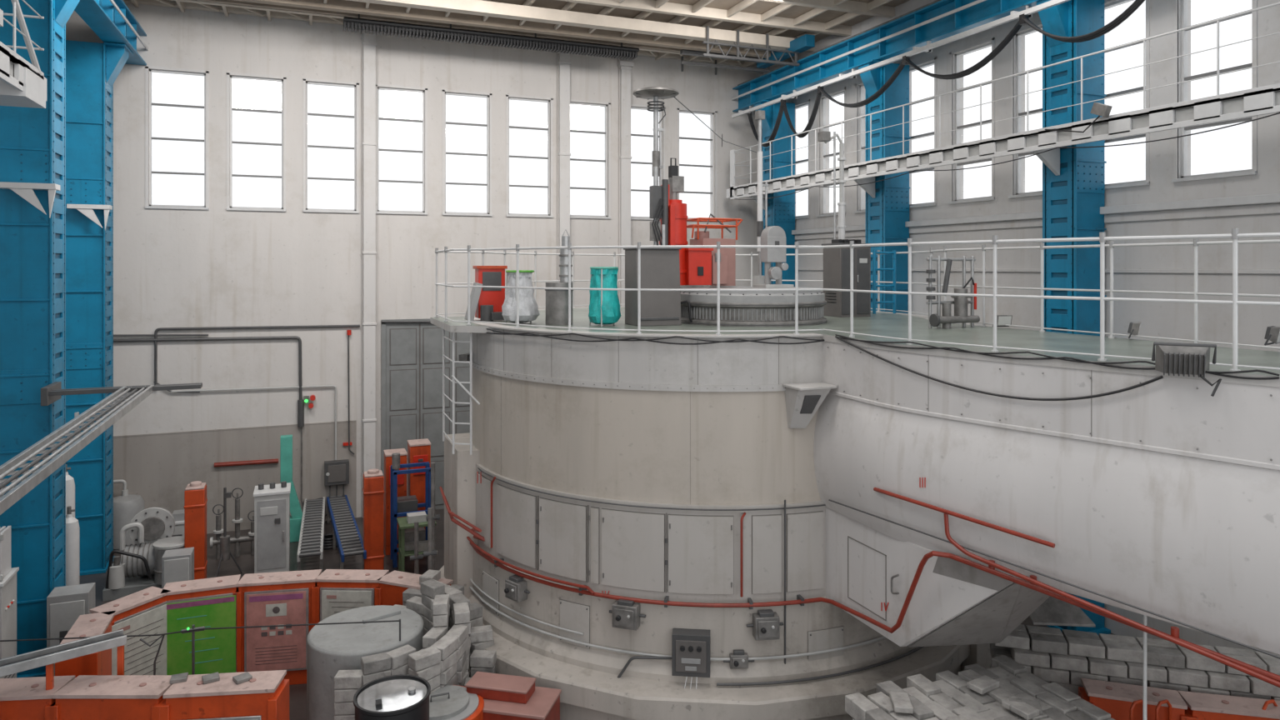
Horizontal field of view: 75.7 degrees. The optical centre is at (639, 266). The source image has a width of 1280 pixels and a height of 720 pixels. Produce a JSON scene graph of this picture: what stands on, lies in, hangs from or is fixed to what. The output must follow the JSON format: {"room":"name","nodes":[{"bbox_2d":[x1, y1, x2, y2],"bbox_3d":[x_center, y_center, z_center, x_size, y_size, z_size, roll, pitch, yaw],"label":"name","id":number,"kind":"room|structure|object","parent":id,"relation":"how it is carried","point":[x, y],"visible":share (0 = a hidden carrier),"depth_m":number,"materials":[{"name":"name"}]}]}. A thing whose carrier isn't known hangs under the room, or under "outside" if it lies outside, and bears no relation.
{"room":"nuclear reactor hall","nodes":[
{"label":"nuclear reactor hall","id":0,"kind":"room"},
{"bbox_2d":[65,2,763,534],"bbox_3d":[-4.424,0.085,20.790,17.100,11.830,0.320,0,0,-22],"label":"wall","id":1,"kind":"structure","parent":0,"point":[217,266],"depth_m":19.17,"materials":[{"name":"paint"}]},
{"bbox_2d":[145,65,209,209],"bbox_3d":[-10.293,-2.845,18.339,1.240,3.130,0.210,0,0,-22],"label":"window","id":2,"kind":"structure","parent":1,"relation":"in","point":[206,72],"depth_m":18.31,"materials":[{"name":"paint"}]},
{"bbox_2d":[113,325,359,505],"bbox_3d":[-9.493,3.651,18.537,6.049,4.610,0.138,0,0,-22],"label":"conduit","id":3,"kind":"object","parent":1,"relation":"attached to","point":[300,402],"visible":0.88,"depth_m":18.83,"materials":[{"name":"grey metal"}]},
{"bbox_2d":[226,71,286,211],"bbox_3d":[-8.809,-2.845,18.936,1.240,3.130,0.210,0,0,-22],"label":"window","id":4,"kind":"structure","parent":1,"relation":"in","point":[229,78],"depth_m":18.90,"materials":[{"name":"paint"}]},
{"bbox_2d":[303,78,359,213],"bbox_3d":[-7.324,-2.845,19.533,1.240,3.130,0.210,0,0,-22],"label":"window","id":5,"kind":"structure","parent":1,"relation":"in","point":[306,146],"depth_m":19.53,"materials":[{"name":"paint"}]},
{"bbox_2d":[324,459,349,522],"bbox_3d":[-7.240,5.326,19.388,0.727,1.478,0.219,0,0,-22],"label":"junction box","id":6,"kind":"object","parent":1,"relation":"attached to","point":[336,472],"visible":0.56,"depth_m":19.34,"materials":[{"name":"grey metal"}]},
{"bbox_2d":[361,30,376,517],"bbox_3d":[-6.484,0.135,19.714,0.330,11.730,0.179,0,0,-22],"label":"vertical pipe","id":7,"kind":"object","parent":1,"relation":"attached to","point":[368,42],"depth_m":19.66,"materials":[{"name":"metal"}]},
{"bbox_2d":[375,83,427,214],"bbox_3d":[-5.840,-2.845,20.130,1.240,3.130,0.210,0,0,-22],"label":"window","id":8,"kind":"structure","parent":1,"relation":"in","point":[386,86],"depth_m":20.15,"materials":[{"name":"paint"}]},
{"bbox_2d":[381,318,469,509],"bbox_3d":[-5.013,3.640,20.340,2.630,4.720,0.115,0,0,-22],"label":"door","id":9,"kind":"structure","parent":1,"relation":"in","point":[412,352],"depth_m":20.21,"materials":[{"name":"grey metal"}]},
{"bbox_2d":[442,89,492,215],"bbox_3d":[-4.355,-2.845,20.726,1.240,3.130,0.210,0,0,-22],"label":"window","id":10,"kind":"structure","parent":1,"relation":"in","point":[488,124],"depth_m":20.78,"materials":[{"name":"paint"}]},
{"bbox_2d":[505,94,553,217],"bbox_3d":[-2.870,-2.845,21.323,1.240,3.130,0.210,0,0,-22],"label":"window","id":11,"kind":"structure","parent":1,"relation":"in","point":[507,127],"depth_m":21.37,"materials":[{"name":"paint"}]},
{"bbox_2d":[557,51,570,279],"bbox_3d":[-1.983,0.135,21.523,0.330,11.730,0.179,0,0,-22],"label":"trim","id":12,"kind":"structure","parent":1,"relation":"attached to","point":[563,59],"depth_m":21.46,"materials":[{"name":"paint"}]},
{"bbox_2d":[570,99,610,219],"bbox_3d":[-1.386,-2.845,21.920,1.240,3.130,0.210,0,0,-22],"label":"window","id":13,"kind":"structure","parent":1,"relation":"in","point":[601,103],"depth_m":22.06,"materials":[{"name":"paint"}]},
{"bbox_2d":[617,58,634,306],"bbox_3d":[-0.387,0.135,22.143,0.400,11.730,0.219,0,0,-22],"label":"trim","id":14,"kind":"structure","parent":1,"relation":"attached to","point":[624,67],"depth_m":22.10,"materials":[{"name":"paint"}]},
{"bbox_2d":[677,107,717,219],"bbox_3d":[1.583,-2.845,23.113,1.240,3.130,0.210,0,0,-22],"label":"window","id":15,"kind":"structure","parent":1,"relation":"in","point":[685,110],"depth_m":23.26,"materials":[{"name":"paint"}]},
{"bbox_2d":[122,0,894,68],"bbox_3d":[-1.183,-5.680,13.967,18.016,0.292,14.791,0,0,-22],"label":"roof beams","id":16,"kind":"structure","parent":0,"point":[853,9],"depth_m":18.51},
{"bbox_2d":[343,14,639,59],"bbox_3d":[-3.289,-5.510,19.307,6.900,0.620,0.379,0,0,-22],"label":"ventilation grille","id":17,"kind":"object","parent":16,"relation":"hanging from","point":[439,33],"visible":0.98,"depth_m":19.12,"materials":[{"name":"grey metal"}]},
{"bbox_2d":[234,0,814,74],"bbox_3d":[-3.199,-5.250,18.761,14.421,0.700,3.313,0,0,-19],"label":"crane","id":18,"kind":"object","parent":16,"relation":"hanging from","point":[767,50],"visible":1,"depth_m":18.63,"materials":[{"name":"paint"}]},
{"bbox_2d":[80,508,1114,719],"bbox_3d":[-0.362,6.150,10.686,17.700,0.300,22.100,0,0,-22],"label":"floor","id":19,"kind":"structure","parent":0,"point":[297,692],"depth_m":16.63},
{"bbox_2d":[0,567,19,678],"bbox_3d":[-8.740,5.055,10.816,0.790,1.890,0.650,0,0,-22],"label":"tall cabinet","id":20,"kind":"object","parent":19,"relation":"on","point":[8,585],"visible":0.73,"depth_m":10.93,"materials":[{"name":"white metal"}]},
{"bbox_2d":[0,525,10,580],"bbox_3d":[-8.733,3.800,10.813,0.720,0.600,0.420,0,0,-22],"label":"radiator","id":21,"kind":"object","parent":20,"relation":"on","point":[5,532],"visible":1,"depth_m":10.92,"materials":[{"name":"metal"}]},
{"bbox_2d":[0,0,79,677],"bbox_3d":[-9.241,0.800,12.236,1.720,10.400,0.840,0,0,-22],"label":"column","id":22,"kind":"structure","parent":19,"relation":"on","point":[32,140],"depth_m":12.04,"materials":[{"name":"blue metal"}]},
{"bbox_2d":[0,181,59,218],"bbox_3d":[-8.822,-0.952,11.893,0.700,0.497,0.250,0,0,-22],"label":"shelf bracket","id":23,"kind":"object","parent":22,"relation":"attached to","point":[25,190],"visible":1,"depth_m":11.82,"materials":[{"name":"metal"}]},
{"bbox_2d":[0,381,202,514],"bbox_3d":[-6.357,1.975,9.138,1.980,0.550,7.300,0,0,-22],"label":"cable tray","id":24,"kind":"object","parent":22,"relation":"attached to","point":[53,392],"visible":1,"depth_m":8.71,"materials":[{"name":"metal"}]},
{"bbox_2d":[0,629,126,689],"bbox_3d":[-6.296,5.050,8.784,1.375,1.900,0.230,0,0,-41],"label":"channel","id":25,"kind":"object","parent":19,"relation":"on","point":[47,657],"visible":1,"depth_m":8.82,"materials":[{"name":"metal"}]},
{"bbox_2d":[46,582,94,676],"bbox_3d":[-8.264,5.350,11.966,0.510,1.300,0.430,0,0,-22],"label":"base cabinet","id":26,"kind":"object","parent":19,"relation":"on","point":[65,604],"visible":0.5,"depth_m":11.78,"materials":[{"name":"grey metal"}]},
{"bbox_2d":[65,505,79,585],"bbox_3d":[-9.233,4.940,13.317,0.280,2.120,0.280,0,0,-22],"label":"gas cylinder","id":27,"kind":"object","parent":19,"relation":"on","point":[72,529],"visible":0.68,"depth_m":13.25,"materials":[{"name":"paint"}]},
{"bbox_2d":[65,40,133,575],"bbox_3d":[-11.021,0.800,16.370,1.500,10.400,0.840,0,0,-22],"label":"column","id":28,"kind":"structure","parent":19,"relation":"on","point":[92,69],"depth_m":16.12,"materials":[{"name":"blue metal"}]},
{"bbox_2d":[113,479,144,549],"bbox_3d":[-11.097,5.283,17.704,0.779,1.433,0.720,0,0,18],"label":"tank","id":29,"kind":"object","parent":19,"relation":"on","point":[126,506],"visible":0.48,"depth_m":17.43,"materials":[{"name":"grey metal"}]},
{"bbox_2d":[102,507,184,601],"bbox_3d":[-9.113,5.261,15.316,1.378,1.478,0.996,0,0,-22],"label":"pump","id":30,"kind":"object","parent":19,"relation":"on","point":[152,530],"visible":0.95,"depth_m":15.11,"materials":[{"name":"grey metal"}]},
{"bbox_2d":[0,670,289,719],"bbox_3d":[-5.619,5.230,8.856,3.483,1.540,0.514,0,0,-3],"label":"barrier","id":31,"kind":"object","parent":19,"relation":"on","point":[261,695],"visible":1,"depth_m":8.74,"materials":[{"name":"metal"}]},
{"bbox_2d":[161,547,194,589],"bbox_3d":[-8.081,5.500,14.405,0.450,1.000,0.440,0,0,-22],"label":"locker","id":32,"kind":"object","parent":19,"relation":"on","point":[177,565],"visible":0.4,"depth_m":14.25,"materials":[{"name":"grey metal"}]},
{"bbox_2d":[183,480,207,579],"bbox_3d":[-8.306,5.015,15.397,0.350,1.970,0.424,0,0,-22],"label":"post","id":33,"kind":"object","parent":19,"relation":"on","point":[195,493],"visible":0.87,"depth_m":15.23,"materials":[{"name":"metal"}]},
{"bbox_2d":[0,619,400,674],"bbox_3d":[-5.094,5.046,9.725,4.394,1.909,0.482,0,0,-13],"label":"railing","id":34,"kind":"object","parent":19,"relation":"on","point":[193,629],"visible":0.92,"depth_m":9.80,"materials":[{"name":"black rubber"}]},
{"bbox_2d":[210,487,254,559],"bbox_3d":[-8.328,5.286,17.035,1.000,1.428,0.220,0,0,-22],"label":"valve manifold","id":35,"kind":"object","parent":19,"relation":"on","point":[218,531],"visible":0.78,"depth_m":16.99,"materials":[{"name":"metal"}]},
{"bbox_2d":[55,569,453,684],"bbox_3d":[-5.033,5.244,11.414,4.723,1.512,1.852,0,0,-22],"label":"ring","id":36,"kind":"object","parent":19,"relation":"on","point":[389,588],"visible":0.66,"depth_m":11.69,"materials":[{"name":"orange paint"}]},
{"bbox_2d":[111,601,166,674],"bbox_3d":[-6.676,5.150,11.030,0.043,1.060,0.910,0,0,25],"label":"notice board","id":37,"kind":"object","parent":36,"relation":"attached to","point":[139,657],"visible":0.58,"depth_m":11.04,"materials":[{"name":"metal"}]},
{"bbox_2d":[163,592,236,674],"bbox_3d":[-6.149,5.220,11.493,0.980,1.210,0.043,0,0,-20],"label":"notice board","id":38,"kind":"object","parent":36,"relation":"attached to","point":[215,649],"visible":0.75,"depth_m":11.50,"materials":[{"name":"metal"}]},
{"bbox_2d":[244,587,309,671],"bbox_3d":[-5.185,5.200,11.748,0.860,1.160,0.045,0,0,-10],"label":"notice board","id":39,"kind":"object","parent":36,"relation":"attached to","point":[269,648],"visible":0.92,"depth_m":11.73,"materials":[{"name":"metal"}]},
{"bbox_2d":[320,587,374,621],"bbox_3d":[-4.209,5.100,11.826,0.780,0.960,0.043,0,0,2],"label":"notice board","id":40,"kind":"object","parent":36,"relation":"attached to","point":[333,601],"visible":0.34,"depth_m":11.81,"materials":[{"name":"metal"}]},
{"bbox_2d":[253,480,290,573],"bbox_3d":[-7.054,5.075,15.803,0.640,1.850,0.650,0,0,-22],"label":"tall cabinet","id":41,"kind":"object","parent":19,"relation":"on","point":[272,502],"visible":0.98,"depth_m":15.53,"materials":[{"name":"grey metal"}]},
{"bbox_2d":[280,435,302,542],"bbox_3d":[-7.596,4.850,18.071,0.540,2.300,0.300,0,0,-22],"label":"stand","id":42,"kind":"object","parent":19,"relation":"on","point":[286,441],"visible":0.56,"depth_m":17.95,"materials":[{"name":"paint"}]},
{"bbox_2d":[297,496,324,573],"bbox_3d":[-6.954,5.710,17.497,0.463,0.580,4.079,0,0,-20],"label":"track","id":43,"kind":"object","parent":19,"relation":"on","point":[311,543],"visible":0.98,"depth_m":16.93,"materials":[{"name":"grey metal"}]},
{"bbox_2d":[326,495,366,569],"bbox_3d":[-6.309,5.710,17.570,0.464,0.580,4.325,0,0,-24],"label":"conveyor","id":44,"kind":"object","parent":19,"relation":"on","point":[347,534],"visible":0.98,"depth_m":17.17,"materials":[{"name":"metal"}]},
{"bbox_2d":[306,605,424,719],"bbox_3d":[-3.453,5.253,10.400,1.400,1.495,1.400,0,0,-22],"label":"cylindrical tank","id":45,"kind":"object","parent":19,"relation":"on","point":[331,648],"visible":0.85,"depth_m":10.02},
{"bbox_2d":[362,468,384,569],"bbox_3d":[-5.189,4.977,16.022,0.382,2.046,0.424,0,0,-22],"label":"post","id":46,"kind":"object","parent":19,"relation":"on","point":[373,479],"visible":0.9,"depth_m":15.85,"materials":[{"name":"metal"}]},
{"bbox_2d":[353,674,430,719],"bbox_3d":[-2.630,5.260,8.750,0.800,1.480,0.800,0,0,-22],"label":"barrel","id":47,"kind":"object","parent":19,"relation":"on","point":[402,697],"visible":1,"depth_m":8.67,"materials":[{"name":"black metal"}]},
{"bbox_2d":[383,448,407,554],"bbox_3d":[-5.171,4.955,17.404,0.440,2.090,0.540,0,0,-22],"label":"case","id":48,"kind":"object","parent":19,"relation":"on","point":[402,478],"visible":0.61,"depth_m":17.18,"materials":[{"name":"paint"}]},
{"bbox_2d":[390,452,430,567],"bbox_3d":[-4.663,4.900,16.810,0.780,2.200,0.580,0,0,-22],"label":"storage rack","id":49,"kind":"object","parent":19,"relation":"on","point":[400,506],"visible":0.63,"depth_m":16.64,"materials":[{"name":"metal"}]},
{"bbox_2d":[334,569,496,719],"bbox_3d":[-2.651,5.122,10.639,1.637,1.759,2.598,0,0,2],"label":"concrete blocks","id":50,"kind":"object","parent":19,"relation":"on","point":[455,639],"visible":0.62,"depth_m":10.17},
{"bbox_2d":[396,510,436,571],"bbox_3d":[-4.365,5.405,16.068,0.680,1.190,0.620,0,0,-22],"label":"workbench","id":51,"kind":"object","parent":19,"relation":"on","point":[405,548],"visible":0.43,"depth_m":15.93,"materials":[{"name":"green paint"}]},
{"bbox_2d":[407,438,430,528],"bbox_3d":[-4.744,4.880,17.683,0.440,2.240,0.540,0,0,-22],"label":"case","id":52,"kind":"object","parent":19,"relation":"on","point":[418,450],"visible":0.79,"depth_m":17.46,"materials":[{"name":"paint"}]},
{"bbox_2d":[410,462,439,574],"bbox_3d":[-3.285,4.550,12.627,0.454,2.900,1.438,0,0,-16],"label":"pipes","id":53,"kind":"object","parent":19,"relation":"on","point":[431,552],"visible":0.39,"depth_m":12.99,"materials":[{"name":"metal"}]},
{"bbox_2d":[429,685,484,719],"bbox_3d":[-2.308,5.465,9.500,1.000,1.071,1.000,0,0,-22],"label":"barrel","id":54,"kind":"object","parent":19,"relation":"on","point":[449,702],"visible":0.65,"depth_m":9.44,"materials":[{"name":"orange paint"}]},
{"bbox_2d":[465,671,561,719],"bbox_3d":[-1.484,5.475,9.738,1.194,1.050,0.630,0,0,12],"label":"blocks","id":55,"kind":"object","parent":19,"relation":"on","point":[505,697],"visible":0.84,"depth_m":9.67,"materials":[{"name":"red paint"}]},
{"bbox_2d":[430,306,969,719],"bbox_3d":[1.053,3.425,14.003,8.880,5.150,8.880,0,0,-22],"label":"cylindrical tank","id":56,"kind":"object","parent":19,"relation":"on","point":[647,423],"visible":0.47,"depth_m":10.27,"materials":[{"name":"concrete"}]},
{"bbox_2d":[442,329,479,454],"bbox_3d":[-2.822,1.850,12.401,0.294,1.800,1.293,0,0,-37],"label":"access ladder","id":57,"kind":"object","parent":56,"relation":"attached to","point":[453,341],"visible":0.92,"depth_m":12.08,"materials":[{"name":"metal"}]},
{"bbox_2d":[464,265,507,321],"bbox_3d":[-2.327,0.418,13.016,0.851,0.867,0.560,0,0,-22],"label":"box","id":58,"kind":"object","parent":56,"relation":"on","point":[486,303],"visible":0.91,"depth_m":12.92,"materials":[{"name":"red paint"}]},
{"bbox_2d":[504,574,529,602],"bbox_3d":[-1.680,4.301,11.014,0.440,0.285,0.220,0,0,42],"label":"switch box","id":59,"kind":"object","parent":56,"relation":"attached to","point":[516,588],"visible":1,"depth_m":10.96,"materials":[{"name":"metal"}]},
{"bbox_2d":[501,270,539,323],"bbox_3d":[-1.787,0.452,12.345,0.573,0.798,0.545,0,0,-22],"label":"container","id":60,"kind":"object","parent":56,"relation":"on","point":[528,307],"visible":0.91,"depth_m":12.19,"materials":[{"name":"white plastic"}]},
{"bbox_2d":[545,229,573,325],"bbox_3d":[-1.188,0.146,12.100,0.417,1.408,0.417,0,0,-22],"label":"machine","id":61,"kind":"object","parent":56,"relation":"on","point":[557,301],"visible":0.84,"depth_m":11.94,"materials":[{"name":"metal"}]},
{"bbox_2d":[560,599,589,649],"label":"plates","id":62,"kind":"object","parent":56,"relation":"on","point":[575,617],"depth_m":10.52,"materials":[{"name":"paint"}]},
{"bbox_2d":[588,266,621,326],"bbox_3d":[-0.507,0.426,11.896,0.488,0.848,0.465,0,0,-22],"label":"container","id":63,"kind":"object","parent":56,"relation":"on","point":[604,306],"visible":1,"depth_m":11.73,"materials":[{"name":"green paint"}]},
{"bbox_2d":[609,599,645,630],"bbox_3d":[-0.179,4.283,10.145,0.480,0.325,0.220,0,0,18],"label":"switch box","id":64,"kind":"object","parent":56,"relation":"attached to","point":[626,613],"visible":1,"depth_m":10.09,"materials":[{"name":"metal"}]},
{"bbox_2d":[623,248,692,326],"bbox_3d":[0.348,0.285,12.158,1.068,1.130,0.555,0,0,-22],"label":"metal cabinet","id":65,"kind":"object","parent":56,"relation":"on","point":[660,267],"visible":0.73,"depth_m":11.90,"materials":[{"name":"metal"}]},
{"bbox_2d":[617,628,710,689],"bbox_3d":[0.237,4.986,9.975,1.223,1.101,0.305,0,0,6],"label":"control panel","id":66,"kind":"object","parent":56,"relation":"attached to","point":[691,648],"visible":0.85,"depth_m":9.90,"materials":[{"name":"grey metal"}]},
{"bbox_2d":[680,286,827,326],"bbox_3d":[1.703,0.590,12.750,2.334,0.520,2.334,0,0,-44],"label":"hatch cover","id":67,"kind":"object","parent":56,"relation":"on","point":[737,308],"visible":0.79,"depth_m":11.76,"materials":[{"name":"metal"}]},
{"bbox_2d":[649,157,742,288],"bbox_3d":[0.839,-0.693,13.161,1.619,2.046,0.665,0,0,-22],"label":"machine","id":68,"kind":"object","parent":67,"relation":"on","point":[698,266],"visible":0.89,"depth_m":12.87,"materials":[{"name":"red paint"}]},
{"bbox_2d":[632,86,679,185],"bbox_3d":[0.254,-1.268,13.200,0.740,3.195,0.740,0,0,-22],"label":"mast","id":69,"kind":"object","parent":68,"relation":"on","point":[655,93],"visible":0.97,"depth_m":13.16,"materials":[{"name":"metal"}]},
{"bbox_2d":[752,110,768,286],"bbox_3d":[1.986,-1.110,13.599,0.247,2.920,0.240,0,0,21],"label":"standpipe","id":70,"kind":"object","parent":67,"relation":"on","point":[759,115],"visible":0.7,"depth_m":13.56,"materials":[{"name":"metal"}]},
{"bbox_2d":[753,225,793,288],"bbox_3d":[2.105,-0.144,13.000,0.500,0.988,0.400,0,0,-22],"label":"pump","id":71,"kind":"object","parent":67,"relation":"on","point":[773,235],"visible":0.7,"depth_m":12.90,"materials":[{"name":"metal"}]},
{"bbox_2d":[746,609,783,640],"bbox_3d":[1.535,4.349,9.982,0.460,0.315,0.220,0,0,-7],"label":"switch box","id":72,"kind":"object","parent":56,"relation":"attached to","point":[766,624],"visible":1,"depth_m":9.92,"materials":[{"name":"metal"}]},
{"bbox_2d":[781,382,837,428],"bbox_3d":[2.063,1.726,10.162,0.540,0.551,0.519,0,0,-22],"label":"ventilation hood","id":73,"kind":"object","parent":56,"relation":"attached to","point":[803,400],"visible":0.97,"depth_m":10.05,"materials":[{"name":"paint"}]},
{"bbox_2d":[807,625,843,660],"label":"plates","id":74,"kind":"object","parent":56,"relation":"on","point":[832,637],"depth_m":10.25,"materials":[{"name":"paint"}]},
{"bbox_2d":[817,130,845,239],"bbox_3d":[3.425,-0.775,14.630,0.522,3.250,0.160,0,0,-22],"label":"pipe","id":75,"kind":"object","parent":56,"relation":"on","point":[825,137],"visible":0.77,"depth_m":14.64,"materials":[{"name":"grey metal"}]},
{"bbox_2d":[434,228,1279,371],"bbox_3d":[2.259,0.270,10.392,8.056,1.160,15.199,0,0,-22],"label":"railing","id":76,"kind":"object","parent":56,"relation":"on","point":[1235,235],"visible":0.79,"depth_m":9.77,"materials":[{"name":"metal"}]},
{"bbox_2d":[439,476,1279,687],"bbox_3d":[1.292,3.300,9.862,10.371,1.729,1.702,0,0,36],"label":"red pipework","id":77,"kind":"object","parent":56,"relation":"attached to","point":[1272,678],"visible":0.99,"depth_m":8.41,"materials":[{"name":"paint"}]},
{"bbox_2d":[469,466,1279,685],"bbox_3d":[2.087,3.968,11.069,10.532,2.410,4.516,0,0,37],"label":"pipes","id":78,"kind":"object","parent":56,"relation":"attached to","point":[479,597],"visible":0.9,"depth_m":10.11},
{"bbox_2d":[484,328,1279,400],"bbox_3d":[1.420,1.036,9.929,9.892,0.467,1.705,0,0,36],"label":"cable","id":79,"kind":"object","parent":56,"relation":"attached to","point":[1102,363],"visible":0.93,"depth_m":8.38,"materials":[{"name":"black rubber"}]},
{"bbox_2d":[872,250,896,314],"bbox_3d":[4.427,0.425,14.909,0.510,1.450,0.060,0,0,-22],"label":"ladder frame","id":80,"kind":"object","parent":56,"relation":"attached to","point":[893,252],"visible":0.89,"depth_m":14.91,"materials":[{"name":"metal"}]},
{"bbox_2d":[845,655,1114,719],"bbox_3d":[3.528,5.170,7.949,2.181,1.661,2.159,0,0,-22],"label":"pile","id":81,"kind":"object","parent":19,"relation":"on","point":[1004,691],"visible":1,"depth_m":8.42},
{"bbox_2d":[790,315,1279,670],"bbox_3d":[4.606,3.424,9.261,3.744,5.152,11.451,0,0,-22],"label":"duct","id":82,"kind":"object","parent":19,"relation":"on","point":[1162,497],"depth_m":7.81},
{"bbox_2d":[821,239,870,317],"bbox_3d":[3.541,0.193,14.095,0.660,1.315,0.550,0,0,-22],"label":"cabinet","id":83,"kind":"object","parent":82,"relation":"on","point":[836,261],"visible":0.78,"depth_m":13.89,"materials":[{"name":"metal"}]},
{"bbox_2d":[925,255,979,328],"bbox_3d":[4.376,0.350,11.403,0.888,1.000,0.264,0,0,-22],"label":"equipment rack","id":84,"kind":"object","parent":82,"relation":"on","point":[960,302],"visible":0.93,"depth_m":11.38,"materials":[{"name":"metal"}]},
{"bbox_2d":[1151,341,1216,377],"bbox_3d":[4.464,0.758,6.765,0.444,0.277,0.231,0,0,28],"label":"floodlight","id":85,"kind":"object","parent":82,"relation":"attached to","point":[1178,358],"visible":1,"depth_m":6.72,"materials":[{"name":"metal"}]},
{"bbox_2d":[1029,596,1095,627],"bbox_3d":[4.962,4.876,9.994,0.865,2.248,0.508,0,0,5],"label":"sheet","id":86,"kind":"object","parent":19,"relation":"on","point":[1053,612],"visible":0.23,"depth_m":9.80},
{"bbox_2d":[990,624,1279,700],"bbox_3d":[5.926,5.200,9.567,3.384,1.602,0.632,0,0,16],"label":"wall","id":87,"kind":"structure","parent":19,"relation":"on","point":[1064,657],"depth_m":9.46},
{"bbox_2d":[1078,678,1279,719],"bbox_3d":[6.178,5.312,8.812,2.584,1.375,0.637,0,0,14],"label":"barrier","id":88,"kind":"object","parent":19,"relation":"on","point":[1122,701],"visible":0.98,"depth_m":8.93,"materials":[{"name":"metal"}]},
{"bbox_3d":[-7.413,0.800,7.690,1.720,10.400,0.840,0,0,-22],"label":"column","id":89,"kind":"structure","parent":19,"relation":"on","visible":0},
{"bbox_2d":[0,0,46,108],"bbox_3d":[-5.309,-2.587,4.875,0.816,1.674,9.034,0,0,-22],"label":"crane","id":90,"kind":"object","parent":89,"relation":"attached to","point":[22,83],"visible":1,"depth_m":8.46,"materials":[{"name":"white metal"}]},
{"bbox_2d":[74,0,148,65],"bbox_3d":[-7.041,-4.805,8.104,0.480,0.790,21.290,0,0,-22],"label":"beam","id":91,"kind":"structure","parent":89,"relation":"on","point":[112,21],"depth_m":15.70,"materials":[{"name":"blue metal"}]},
{"bbox_2d":[475,472,823,594],"bbox_3d":[-0.134,3.540,11.429,3.687,0.980,3.905,0,0,-22],"label":"wall panels","id":92,"kind":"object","parent":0,"point":[550,536],"depth_m":10.26,"materials":[{"name":"metal"}]},
{"bbox_2d":[490,0,909,42],"bbox_3d":[-1.667,-5.930,13.934,17.100,0.200,15.100,0,0,-22],"label":"ceiling","id":93,"kind":"structure","parent":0,"point":[760,7],"depth_m":18.85,"materials":[{"name":"paint"}]},
{"bbox_2d":[749,100,795,286],"bbox_3d":[3.597,0.800,22.247,1.070,10.400,0.760,0,0,-22],"label":"column","id":94,"kind":"structure","parent":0,"point":[781,210],"depth_m":22.07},
{"bbox_2d":[850,59,910,313],"bbox_3d":[5.294,0.800,18.025,1.070,10.400,0.760,0,0,-22],"label":"column","id":95,"kind":"structure","parent":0,"point":[887,213],"depth_m":17.84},
{"bbox_2d":[731,0,1033,112],"bbox_3d":[6.779,-4.805,13.659,0.430,0.790,21.290,0,0,-22],"label":"beam","id":96,"kind":"structure","parent":95,"relation":"on","point":[937,20],"depth_m":17.49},
{"bbox_2d":[731,0,1144,147],"bbox_3d":[5.946,-3.743,14.893,0.456,1.334,17.200,0,0,-22],"label":"cable","id":97,"kind":"object","parent":96,"relation":"hanging from","point":[1023,16],"visible":0.98,"depth_m":15.49,"materials":[{"name":"black rubber"}]},
{"bbox_2d":[726,1,1279,209],"bbox_3d":[6.077,-2.350,14.465,0.799,1.696,18.327,0,0,-22],"label":"walkway railing","id":98,"kind":"object","parent":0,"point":[1046,143],"visible":0.98,"depth_m":12.85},
{"bbox_2d":[763,0,1279,653],"bbox_3d":[7.710,0.085,13.931,0.300,11.830,22.100,0,0,-22],"label":"wall","id":99,"kind":"structure","parent":0,"point":[1169,320],"depth_m":12.98,"materials":[{"name":"paint"}]},
{"bbox_2d":[816,86,845,217],"bbox_3d":[4.875,-2.845,20.729,0.210,3.130,1.190,0,0,-22],"label":"window","id":100,"kind":"structure","parent":99,"relation":"in","point":[824,214],"depth_m":21.20,"materials":[{"name":"paint"}]},
{"bbox_2d":[854,80,865,213],"bbox_3d":[5.461,-2.845,19.273,0.210,3.130,1.190,0,0,-22],"label":"window","id":101,"kind":"structure","parent":99,"relation":"in","point":[862,87],"depth_m":19.76,"materials":[{"name":"paint"}]},
{"bbox_2d":[909,55,936,208],"bbox_3d":[6.046,-2.845,17.816,0.210,3.130,1.190,0,0,-22],"label":"window","id":102,"kind":"structure","parent":99,"relation":"in","point":[934,203],"depth_m":17.42,"materials":[{"name":"glass"}]},
{"bbox_2d":[948,36,994,204],"bbox_3d":[6.632,-2.845,16.359,0.210,3.130,1.190,0,0,-22],"label":"window","id":103,"kind":"structure","parent":99,"relation":"in","point":[957,200],"depth_m":16.70,"materials":[{"name":"glass"}]},
{"bbox_2d":[1008,20,1042,198],"bbox_3d":[7.217,-2.845,14.902,0.210,3.130,1.190,0,0,-22],"label":"window","id":104,"kind":"structure","parent":99,"relation":"in","point":[1018,113],"depth_m":15.38,"materials":[{"name":"paint"}]},
{"bbox_2d":[791,193,1279,239],"bbox_3d":[7.366,-0.850,14.170,0.160,0.260,20.800,0,0,-22],"label":"trim","id":105,"kind":"structure","parent":99,"relation":"attached to","point":[1266,203],"depth_m":13.18,"materials":[{"name":"white paint"}]},
{"bbox_2d":[798,268,1279,274],"bbox_3d":[7.417,0.070,14.191,0.050,0.060,20.800,0,0,-22],"label":"trim","id":106,"kind":"structure","parent":99,"relation":"attached to","point":[1129,271],"depth_m":12.81,"materials":[{"name":"paint"}]},
{"bbox_2d":[1104,0,1149,189],"bbox_3d":[7.803,-2.845,13.446,0.210,3.130,1.190,0,0,-22],"label":"window","id":107,"kind":"structure","parent":99,"relation":"in","point":[1147,182],"depth_m":12.92,"materials":[{"name":"paint"}]},
{"bbox_2d":[1171,0,1257,182],"bbox_3d":[8.389,-2.845,11.989,0.210,3.130,1.190,0,0,-22],"label":"window","id":108,"kind":"structure","parent":99,"relation":"in","point":[1184,177],"depth_m":12.33,"materials":[{"name":"paint"}]},
{"bbox_2d":[1024,0,1110,634],"bbox_3d":[7.065,0.800,13.618,1.070,10.400,0.760,0,0,-22],"label":"column","id":109,"kind":"structure","parent":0,"point":[1072,199],"depth_m":13.45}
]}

